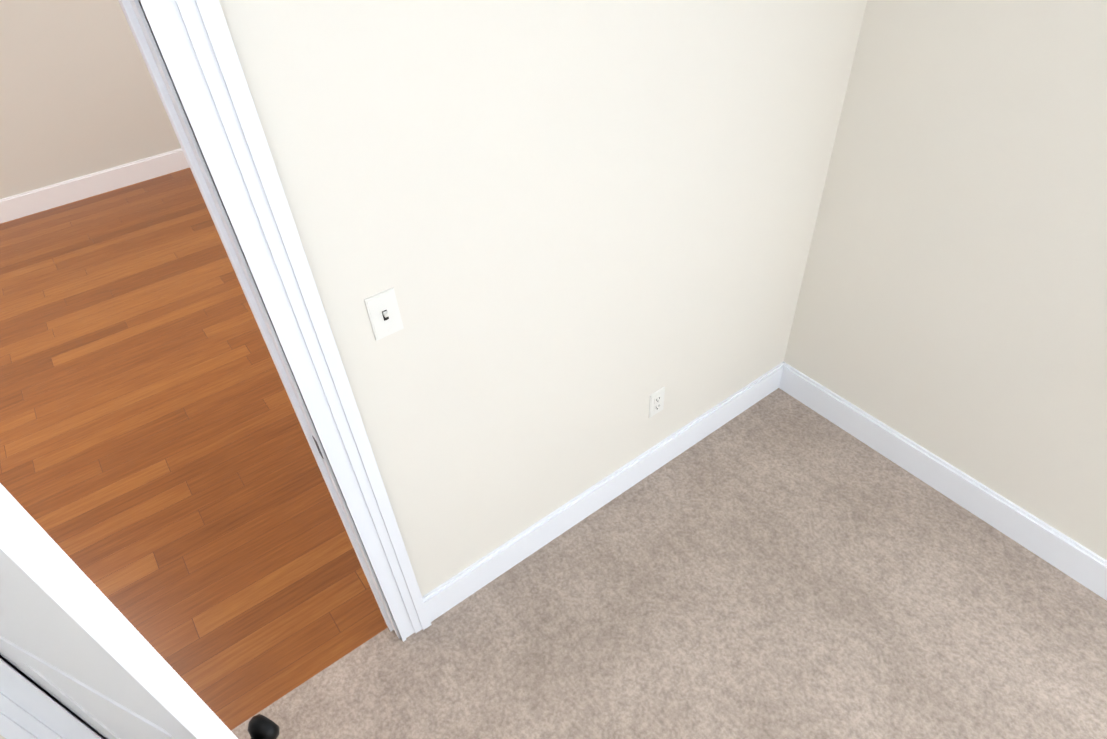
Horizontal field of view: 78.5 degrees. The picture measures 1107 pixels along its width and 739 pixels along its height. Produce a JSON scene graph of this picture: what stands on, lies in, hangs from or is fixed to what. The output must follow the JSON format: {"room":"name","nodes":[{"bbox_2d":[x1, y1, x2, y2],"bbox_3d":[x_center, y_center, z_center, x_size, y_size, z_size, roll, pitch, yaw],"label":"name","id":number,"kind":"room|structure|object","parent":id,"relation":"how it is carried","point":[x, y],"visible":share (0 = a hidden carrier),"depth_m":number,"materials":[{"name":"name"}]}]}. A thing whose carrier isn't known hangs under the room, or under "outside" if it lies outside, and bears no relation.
{"room":"bedroom","nodes":[
{"label":"bedroom","id":0,"kind":"room"},
{"bbox_2d":[0,0,180,198],"bbox_3d":[-4.549,-1.725,3.513,7.240,2.700,0.120,-28,47,-25],"label":"wall","id":1,"kind":"structure","parent":0,"point":[79,96],"depth_m":4.58,"materials":[{"name":"white paint"}]},
{"bbox_2d":[0,148,189,223],"bbox_3d":[-4.444,-0.739,4.317,7.000,0.150,0.016,-28,47,-25],"label":"baseboard","id":2,"kind":"structure","parent":1,"relation":"attached to","point":[17,206],"depth_m":4.88,"materials":[{"name":"white wood"}]},
{"bbox_2d":[0,168,387,729],"bbox_3d":[-3.154,0.436,3.085,7.240,0.100,4.520,-28,47,-25],"label":"floor","id":3,"kind":"structure","parent":0,"point":[162,481],"depth_m":3.00,"materials":[{"name":"brown wood"}]},
{"bbox_2d":[0,0,866,738],"bbox_3d":[-1.863,0.536,0.763,7.240,2.700,0.120,-28,47,-25],"label":"wall","id":4,"kind":"structure","parent":0,"point":[574,234],"depth_m":1.78,"materials":[{"name":"white paint"}]},
{"bbox_2d":[0,483,279,738],"bbox_3d":[-0.828,0.530,1.185,0.763,2.022,0.169,14,45,19],"label":"hall door","id":5,"kind":"structure","parent":4,"relation":"in","point":[74,639],"depth_m":0.87,"materials":[{"name":"white wood"}]},
{"bbox_2d":[0,0,431,738],"bbox_3d":[-0.901,0.229,1.450,0.952,2.151,0.172,-28,47,-25],"label":"door frame","id":6,"kind":"structure","parent":4,"relation":"attached to","point":[192,62],"depth_m":1.36,"materials":[{"name":"white wood"}]},
{"bbox_2d":[364,287,403,340],"bbox_3d":[-0.385,-0.123,1.554,0.072,0.116,0.016,-28,47,-25],"label":"light switch","id":7,"kind":"object","parent":4,"relation":"attached to","point":[382,308],"visible":1,"depth_m":1.55,"materials":[{"name":"white plastic"}]},
{"bbox_2d":[422,363,785,621],"bbox_3d":[0.289,0.422,2.660,1.804,0.140,0.016,-28,47,-25],"label":"baseboard","id":8,"kind":"structure","parent":4,"relation":"attached to","point":[441,599],"depth_m":2.57,"materials":[{"name":"white wood"}]},
{"bbox_2d":[649,387,664,417],"bbox_3d":[0.384,0.123,2.515,0.072,0.116,0.008,-28,47,-25],"label":"electrical outlet","id":9,"kind":"object","parent":4,"relation":"attached to","point":[656,403],"visible":1,"depth_m":2.51,"materials":[{"name":"white plastic"}]},
{"bbox_2d":[231,388,1106,738],"bbox_3d":[0.102,2.273,0.769,5.600,0.100,4.120,-28,47,-25],"label":"floor carpet","id":10,"kind":"object","parent":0,"point":[779,564],"depth_m":2.25,"materials":[{"name":"beige carpet"}]},
{"bbox_2d":[784,0,1106,559],"bbox_3d":[0.853,-1.097,2.397,0.120,2.700,8.640,-28,47,-25],"label":"wall","id":11,"kind":"structure","parent":0,"point":[951,307],"depth_m":2.13,"materials":[{"name":"white paint"}]},
{"bbox_2d":[781,361,1106,600],"bbox_3d":[2.206,1.019,1.842,0.016,0.140,3.940,-28,47,-25],"label":"baseboard","id":12,"kind":"structure","parent":11,"relation":"attached to","point":[1071,558],"depth_m":2.54,"materials":[{"name":"white wood"}]}
]}

